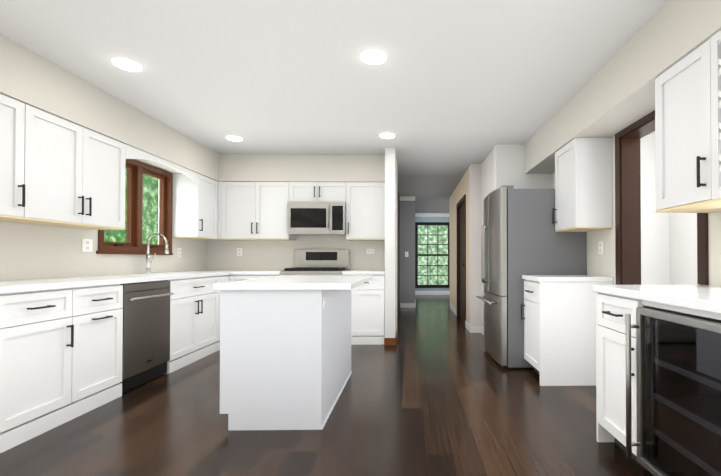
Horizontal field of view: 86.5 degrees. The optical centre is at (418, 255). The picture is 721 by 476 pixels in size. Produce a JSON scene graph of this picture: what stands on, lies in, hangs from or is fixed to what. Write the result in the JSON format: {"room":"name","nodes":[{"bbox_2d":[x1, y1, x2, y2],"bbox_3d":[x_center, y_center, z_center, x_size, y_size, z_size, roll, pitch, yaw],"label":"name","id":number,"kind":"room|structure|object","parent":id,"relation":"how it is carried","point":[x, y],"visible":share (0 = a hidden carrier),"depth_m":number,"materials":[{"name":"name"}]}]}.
{"room":"kitchen","nodes":[
{"label":"kitchen","id":0,"kind":"room"},
{"bbox_2d":[0,162,206,280],"bbox_3d":[-3.030,-0.152,1.791,0.150,2.500,7.540,0,-1,-1],"label":"wall","id":1,"kind":"structure","parent":0,"point":[30,251],"depth_m":3.23,"materials":[{"name":"paint"}]},
{"bbox_2d":[0,94,39,221],"bbox_3d":[-2.804,-0.647,2.333,0.317,0.770,0.545,0,-1,-1],"label":"upper cabinet","id":2,"kind":"object","parent":1,"relation":"attached to","point":[19,121],"depth_m":2.51,"materials":[{"name":"white wood"}]},
{"bbox_2d":[24,110,127,229],"bbox_3d":[-2.816,-0.641,2.966,0.317,0.770,0.960,0,-1,-1],"label":"upper cabinet","id":3,"kind":"object","parent":1,"relation":"attached to","point":[56,171],"depth_m":2.96,"materials":[{"name":"white wood"}]},
{"bbox_2d":[82,238,92,251],"bbox_3d":[-2.983,-0.097,3.412,0.007,0.118,0.110,0,-1,-1],"label":"electrical outlet plate","id":4,"kind":"object","parent":1,"relation":"attached to","point":[87,245],"depth_m":3.41,"materials":[{"name":"white plastic"}]},
{"bbox_2d":[96,159,172,254],"bbox_3d":[-3.034,-0.513,4.060,0.130,0.995,1.090,0,-1,-1],"label":"kitchen window","id":5,"kind":"structure","parent":1,"relation":"in","point":[136,170],"depth_m":4.06,"materials":[{"name":"brown wood"}]},
{"bbox_2d":[177,248,180,256],"bbox_3d":[-3.009,-0.044,4.771,0.007,0.118,0.075,0,-1,-1],"label":"electrical outlet plate","id":6,"kind":"object","parent":1,"relation":"attached to","point":[178,249],"depth_m":4.76,"materials":[{"name":"white plastic"}]},
{"bbox_2d":[172,170,219,237],"bbox_3d":[-2.829,-0.623,4.871,0.367,0.770,0.501,0,-1,-1],"label":"upper cabinet","id":7,"kind":"object","parent":1,"relation":"attached to","point":[196,197],"depth_m":4.62,"materials":[{"name":"white wood"}]},
{"bbox_2d":[0,34,219,180],"bbox_3d":[-2.788,-1.221,1.806,0.335,0.362,7.240,0,-1,-1],"label":"soffit","id":8,"kind":"structure","parent":0,"point":[26,77],"depth_m":3.07,"materials":[{"name":"paint"}]},
{"bbox_2d":[206,236,384,269],"bbox_3d":[-1.733,-0.117,5.512,2.590,2.500,0.150,0,-1,-1],"label":"wall","id":9,"kind":"structure","parent":0,"point":[259,255],"depth_m":5.43,"materials":[{"name":"paint"}]},
{"bbox_2d":[237,248,241,255],"bbox_3d":[-2.556,-0.058,5.416,0.075,0.118,0.007,0,-1,-1],"label":"electrical outlet plate","id":10,"kind":"object","parent":9,"relation":"attached to","point":[239,250],"depth_m":5.41,"materials":[{"name":"white plastic"}]},
{"bbox_2d":[220,181,295,240],"bbox_3d":[-2.238,-0.620,5.239,0.972,0.770,0.379,0,-1,-1],"label":"upper cabinet","id":11,"kind":"object","parent":9,"relation":"attached to","point":[249,211],"depth_m":5.12,"materials":[{"name":"white wood"}]},
{"bbox_2d":[288,182,347,201],"bbox_3d":[-1.368,-0.864,5.289,0.770,0.280,0.316,0,-1,-1],"label":"upper cabinet","id":12,"kind":"object","parent":9,"relation":"attached to","point":[297,191],"depth_m":5.14,"materials":[{"name":"white wood"}]},
{"bbox_2d":[287,202,345,235],"bbox_3d":[-1.367,-0.506,5.230,0.764,0.432,0.430,0,-1,-1],"label":"microwave","id":13,"kind":"object","parent":12,"relation":"attached to","point":[316,218],"visible":0.98,"depth_m":5.05,"materials":[{"name":"silver metal"}]},
{"bbox_2d":[345,182,384,240],"bbox_3d":[-0.710,-0.619,5.300,0.547,0.770,0.316,0,-1,-1],"label":"upper cabinet","id":14,"kind":"object","parent":9,"relation":"attached to","point":[365,206],"depth_m":5.15,"materials":[{"name":"white wood"}]},
{"bbox_2d":[366,249,374,253],"bbox_3d":[-0.686,-0.068,5.453,0.118,0.075,0.007,0,-1,-1],"label":"electrical outlet plate","id":15,"kind":"object","parent":9,"relation":"attached to","point":[368,251],"depth_m":5.45,"materials":[{"name":"white plastic"}]},
{"bbox_2d":[220,154,384,181],"bbox_3d":[-1.548,-1.188,5.284,2.230,0.362,0.335,0,-1,-1],"label":"soffit","id":16,"kind":"structure","parent":0,"point":[233,167],"depth_m":5.12,"materials":[{"name":"paint"}]},
{"bbox_2d":[0,295,643,475],"bbox_3d":[0.009,1.177,4.899,6.350,0.100,13.660,0,-1,-1],"label":"floor","id":17,"kind":"structure","parent":0,"point":[437,389],"depth_m":2.41,"materials":[{"name":"brown wood"}]},
{"bbox_2d":[0,282,127,452],"bbox_3d":[-2.652,0.660,2.528,0.629,0.890,0.945,0,-1,-1],"label":"base cabinet","id":18,"kind":"object","parent":17,"relation":"on","point":[61,341],"depth_m":2.45,"materials":[{"name":"white wood"}]},
{"bbox_2d":[0,270,231,293],"bbox_3d":[-2.666,0.206,3.731,0.647,0.040,3.362,0,-1,-1],"label":"countertop","id":19,"kind":"structure","parent":18,"relation":"on","point":[12,286],"depth_m":2.81,"materials":[{"name":"white stone"}]},
{"bbox_2d":[145,233,168,273],"bbox_3d":[-2.804,-0.029,4.090,0.243,0.436,0.103,0,-1,-1],"label":"faucet","id":20,"kind":"object","parent":19,"relation":"on","point":[148,269],"visible":0.98,"depth_m":4.06,"materials":[{"name":"silver metal"}]},
{"bbox_2d":[120,280,173,392],"bbox_3d":[-2.626,0.663,3.296,0.656,0.875,0.584,0,-1,-1],"label":"dishwasher","id":21,"kind":"object","parent":17,"relation":"on","point":[146,336],"visible":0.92,"depth_m":3.26,"materials":[{"name":"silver metal"}]},
{"bbox_2d":[128,274,235,373],"bbox_3d":[-2.655,0.676,4.196,0.687,0.890,1.210,0,-1,-1],"label":"base cabinet","id":22,"kind":"object","parent":17,"relation":"on","point":[194,303],"depth_m":4.00,"materials":[{"name":"white wood"}]},
{"bbox_2d":[232,270,281,273],"bbox_3d":[-2.061,0.219,5.101,0.617,0.040,0.647,0,-1,-1],"label":"countertop","id":23,"kind":"structure","parent":22,"relation":"on","point":[233,271],"depth_m":4.80,"materials":[{"name":"white stone"}]},
{"bbox_2d":[236,274,279,280],"bbox_3d":[-2.081,0.684,5.105,0.657,0.890,0.629,0,-1,-1],"label":"base cabinet","id":24,"kind":"object","parent":17,"relation":"on","point":[239,277],"depth_m":4.79,"materials":[{"name":"white wood"}]},
{"bbox_2d":[220,291,351,429],"bbox_3d":[-0.965,0.665,3.014,0.689,0.890,1.220,0,-1,-1],"label":"kitchen island","id":25,"kind":"object","parent":17,"relation":"on","point":[285,352],"depth_m":2.41,"materials":[{"name":"paint"}]},
{"bbox_2d":[213,275,371,290],"bbox_3d":[-0.869,0.200,3.020,0.860,0.040,1.280,0,-1,-1],"label":"island countertop","id":26,"kind":"structure","parent":25,"relation":"on","point":[283,282],"depth_m":2.41,"materials":[{"name":"white stone"}]},
{"bbox_2d":[280,250,348,275],"bbox_3d":[-1.364,0.519,5.078,0.764,1.220,0.714,0,-1,-1],"label":"range","id":27,"kind":"object","parent":17,"relation":"on","point":[321,262],"visible":0.38,"depth_m":5.36,"materials":[{"name":"silver metal"}]},
{"bbox_2d":[342,274,384,344],"bbox_3d":[-0.705,0.685,5.132,0.544,0.890,0.629,0,-1,-1],"label":"base cabinet","id":28,"kind":"object","parent":17,"relation":"on","point":[368,298],"depth_m":4.83,"materials":[{"name":"white wood"}]},
{"bbox_2d":[342,270,384,273],"bbox_3d":[-0.705,0.219,5.127,0.544,0.040,0.647,0,-1,-1],"label":"countertop","id":29,"kind":"structure","parent":28,"relation":"on","point":[349,271],"depth_m":4.81,"materials":[{"name":"white stone"}]},
{"bbox_2d":[477,186,586,368],"bbox_3d":[1.179,0.215,4.187,0.954,1.812,0.922,0,-1,-1],"label":"refrigerator","id":30,"kind":"object","parent":17,"relation":"on","point":[520,236],"visible":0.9,"depth_m":3.73,"materials":[{"name":"silver metal"}]},
{"bbox_2d":[521,275,612,385],"bbox_3d":[1.336,0.649,3.479,0.668,0.930,0.478,0,-1,-1],"label":"base cabinet","id":31,"kind":"object","parent":17,"relation":"on","point":[559,318],"visible":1,"depth_m":3.25,"materials":[{"name":"white wood"}]},
{"bbox_2d":[596,293,720,467],"bbox_3d":[1.383,0.656,2.060,0.629,0.890,0.420,0,-1,-1],"label":"base cabinet","id":32,"kind":"object","parent":17,"relation":"on","point":[615,304],"depth_m":2.07,"materials":[{"name":"white wood"}]},
{"bbox_2d":[592,285,720,316],"bbox_3d":[1.392,0.182,1.170,0.647,0.040,2.230,0,-1,-1],"label":"countertop","id":33,"kind":"structure","parent":32,"relation":"on","point":[706,298],"depth_m":1.74,"materials":[{"name":"white stone"}]},
{"bbox_2d":[625,306,720,475],"bbox_3d":[1.343,0.668,1.532,0.677,0.855,0.629,0,-1,-1],"label":"wine fridge","id":34,"kind":"object","parent":17,"relation":"on","point":[678,375],"visible":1,"depth_m":1.59,"materials":[{"name":"black metal"}]},
{"bbox_2d":[0,0,667,212],"bbox_3d":[0.009,-1.423,4.923,6.350,0.100,13.660,0,-1,-1],"label":"ceiling","id":35,"kind":"structure","parent":0,"point":[446,93],"depth_m":2.77,"materials":[{"name":"paint"}]},
{"bbox_2d":[112,58,141,71],"bbox_3d":[-2.113,-1.386,2.751,0.175,0.013,0.175,0,-1,-10],"label":"recessed light","id":36,"kind":"object","parent":35,"relation":"in","point":[125,64],"depth_m":2.74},
{"bbox_2d":[226,136,242,140],"bbox_3d":[-2.146,-1.370,4.420,0.175,0.013,0.175,0,-1,-7],"label":"recessed light","id":37,"kind":"object","parent":35,"relation":"in","point":[233,138],"depth_m":4.39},
{"bbox_2d":[361,50,385,64],"bbox_3d":[-0.311,-1.387,2.646,0.175,0.013,0.175,0,-1,-40],"label":"recessed light","id":38,"kind":"object","parent":35,"relation":"in","point":[374,57],"depth_m":2.63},
{"bbox_2d":[380,133,394,138],"bbox_3d":[-0.354,-1.371,4.326,0.175,0.013,0.175,0,-1,-7],"label":"recessed light","id":39,"kind":"object","parent":35,"relation":"in","point":[384,135],"depth_m":4.29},
{"bbox_2d":[385,148,399,337],"bbox_3d":[-0.430,-0.106,6.663,0.200,2.500,3.720,0,-1,-1],"label":"wall","id":40,"kind":"structure","parent":0,"point":[392,249],"depth_m":4.81,"materials":[{"name":"white paint"}]},
{"bbox_2d":[394,328,397,344],"bbox_3d":[-0.292,1.085,5.116,0.014,0.090,0.675,0,-1,-1],"label":"baseboard","id":41,"kind":"structure","parent":40,"relation":"attached to","point":[395,339],"depth_m":4.90,"materials":[{"name":"brown wood"}]},
{"bbox_2d":[397,196,400,320],"bbox_3d":[-0.381,-0.102,7.069,0.015,2.499,2.910,0,-1,-1],"label":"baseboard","id":42,"kind":"structure","parent":40,"relation":"attached to","point":[400,196],"depth_m":7.74,"materials":[{"name":"white wood"}]},
{"bbox_2d":[400,201,414,302],"bbox_3d":[-0.347,-0.074,10.055,0.500,2.500,3.060,0,-1,-1],"label":"wall","id":43,"kind":"structure","parent":0,"point":[407,244],"depth_m":8.53,"materials":[{"name":"grey paint"}]},
{"bbox_2d":[401,196,415,307],"bbox_3d":[-0.224,-0.088,8.501,0.315,2.499,0.049,0,-1,-1],"label":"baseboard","id":44,"kind":"structure","parent":43,"relation":"attached to","point":[403,198],"depth_m":8.50,"materials":[{"name":"white wood"}]},
{"bbox_2d":[415,217,449,290],"bbox_3d":[0.981,-0.059,11.686,2.520,2.500,0.150,0,-1,-1],"label":"wall","id":45,"kind":"structure","parent":0,"point":[431,219],"depth_m":11.59,"materials":[{"name":"paint"}]},
{"bbox_2d":[415,222,449,287],"bbox_3d":[0.452,-0.029,11.641,1.100,2.000,0.120,0,-1,-1],"label":"window","id":46,"kind":"structure","parent":45,"relation":"in","point":[437,224],"depth_m":11.59,"materials":[{"name":"black metal"}]},
{"bbox_2d":[416,213,449,294],"bbox_3d":[1.071,-0.059,11.583,2.365,2.499,0.060,0,-1,-1],"label":"baseboard","id":47,"kind":"structure","parent":45,"relation":"attached to","point":[417,214],"depth_m":11.57,"materials":[{"name":"white wood"}]},
{"bbox_2d":[449,144,551,327],"bbox_3d":[1.630,-0.106,6.688,1.740,2.500,4.050,0,-1,-1],"label":"wall","id":48,"kind":"structure","parent":0,"point":[501,165],"depth_m":5.61,"materials":[{"name":"paint"}]},
{"bbox_2d":[450,303,456,315],"bbox_3d":[0.728,1.106,7.884,0.014,0.100,1.300,0,-1,-1],"label":"baseboard","id":49,"kind":"structure","parent":48,"relation":"attached to","point":[452,308],"depth_m":7.75,"materials":[{"name":"white wood"}]},
{"bbox_2d":[456,194,465,325],"bbox_3d":[0.822,0.076,6.666,0.184,2.135,1.110,0,-1,-1],"label":"hall door","id":50,"kind":"structure","parent":48,"relation":"in","point":[461,249],"depth_m":6.84,"materials":[{"name":"brown wood"}]},
{"bbox_2d":[465,321,471,332],"bbox_3d":[0.769,1.087,5.832,0.014,0.100,0.485,0,-1,-1],"label":"baseboard","id":51,"kind":"structure","parent":48,"relation":"attached to","point":[468,326],"depth_m":5.74,"materials":[{"name":"white wood"}]},
{"bbox_2d":[525,0,720,173],"bbox_3d":[1.546,-1.224,1.471,0.335,0.362,6.400,0,-1,-1],"label":"soffit","id":52,"kind":"structure","parent":0,"point":[613,95],"depth_m":2.53,"materials":[{"name":"paint"}]},
{"bbox_2d":[552,135,720,286],"bbox_3d":[1.789,-0.156,1.391,0.150,2.500,6.550,0,-1,-1],"label":"wall","id":53,"kind":"structure","parent":0,"point":[668,248],"depth_m":2.64,"materials":[{"name":"paint"}]},
{"bbox_2d":[552,137,611,231],"bbox_3d":[1.492,-0.630,3.499,0.356,0.782,0.468,0,-1,-1],"label":"upper cabinet","id":54,"kind":"object","parent":53,"relation":"attached to","point":[583,184],"visible":1,"depth_m":3.27,"materials":[{"name":"white wood"}]},
{"bbox_2d":[598,241,602,253],"bbox_3d":[1.669,-0.076,3.463,0.007,0.118,0.075,0,-1,-1],"label":"electrical outlet plate","id":55,"kind":"object","parent":53,"relation":"attached to","point":[600,243],"depth_m":3.46,"materials":[{"name":"white plastic"}]},
{"bbox_2d":[615,110,708,284],"bbox_3d":[1.756,0.029,2.701,0.172,2.155,0.975,0,-1,-1],"label":"door frame","id":56,"kind":"structure","parent":53,"relation":"attached to","point":[627,209],"depth_m":3.12,"materials":[{"name":"brown wood"}]},
{"bbox_2d":[655,34,720,212],"bbox_3d":[1.541,-0.650,1.981,0.317,0.770,0.450,0,-1,-1],"label":"upper cabinet","id":57,"kind":"object","parent":53,"relation":"attached to","point":[688,131],"depth_m":1.96,"materials":[{"name":"white wood"}]},
{"bbox_2d":[715,30,720,197],"bbox_3d":[1.554,-0.667,1.356,0.317,0.749,0.880,0,-1,-1],"label":"upper cabinet","id":58,"kind":"object","parent":53,"relation":"attached to","point":[718,35],"depth_m":1.75,"materials":[{"name":"white wood"}]},
{"label":"outside","id":59,"kind":"structure","parent":0,"visible":0},
{"bbox_2d":[104,168,158,244],"bbox_3d":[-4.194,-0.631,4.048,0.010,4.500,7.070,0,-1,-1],"label":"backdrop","id":60,"kind":"structure","parent":59,"point":[145,211],"depth_m":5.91,"materials":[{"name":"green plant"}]},
{"bbox_2d":[418,225,447,284],"bbox_3d":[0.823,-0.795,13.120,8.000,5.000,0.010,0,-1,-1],"label":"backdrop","id":61,"kind":"structure","parent":59,"point":[432,234],"depth_m":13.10,"materials":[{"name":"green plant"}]}
]}

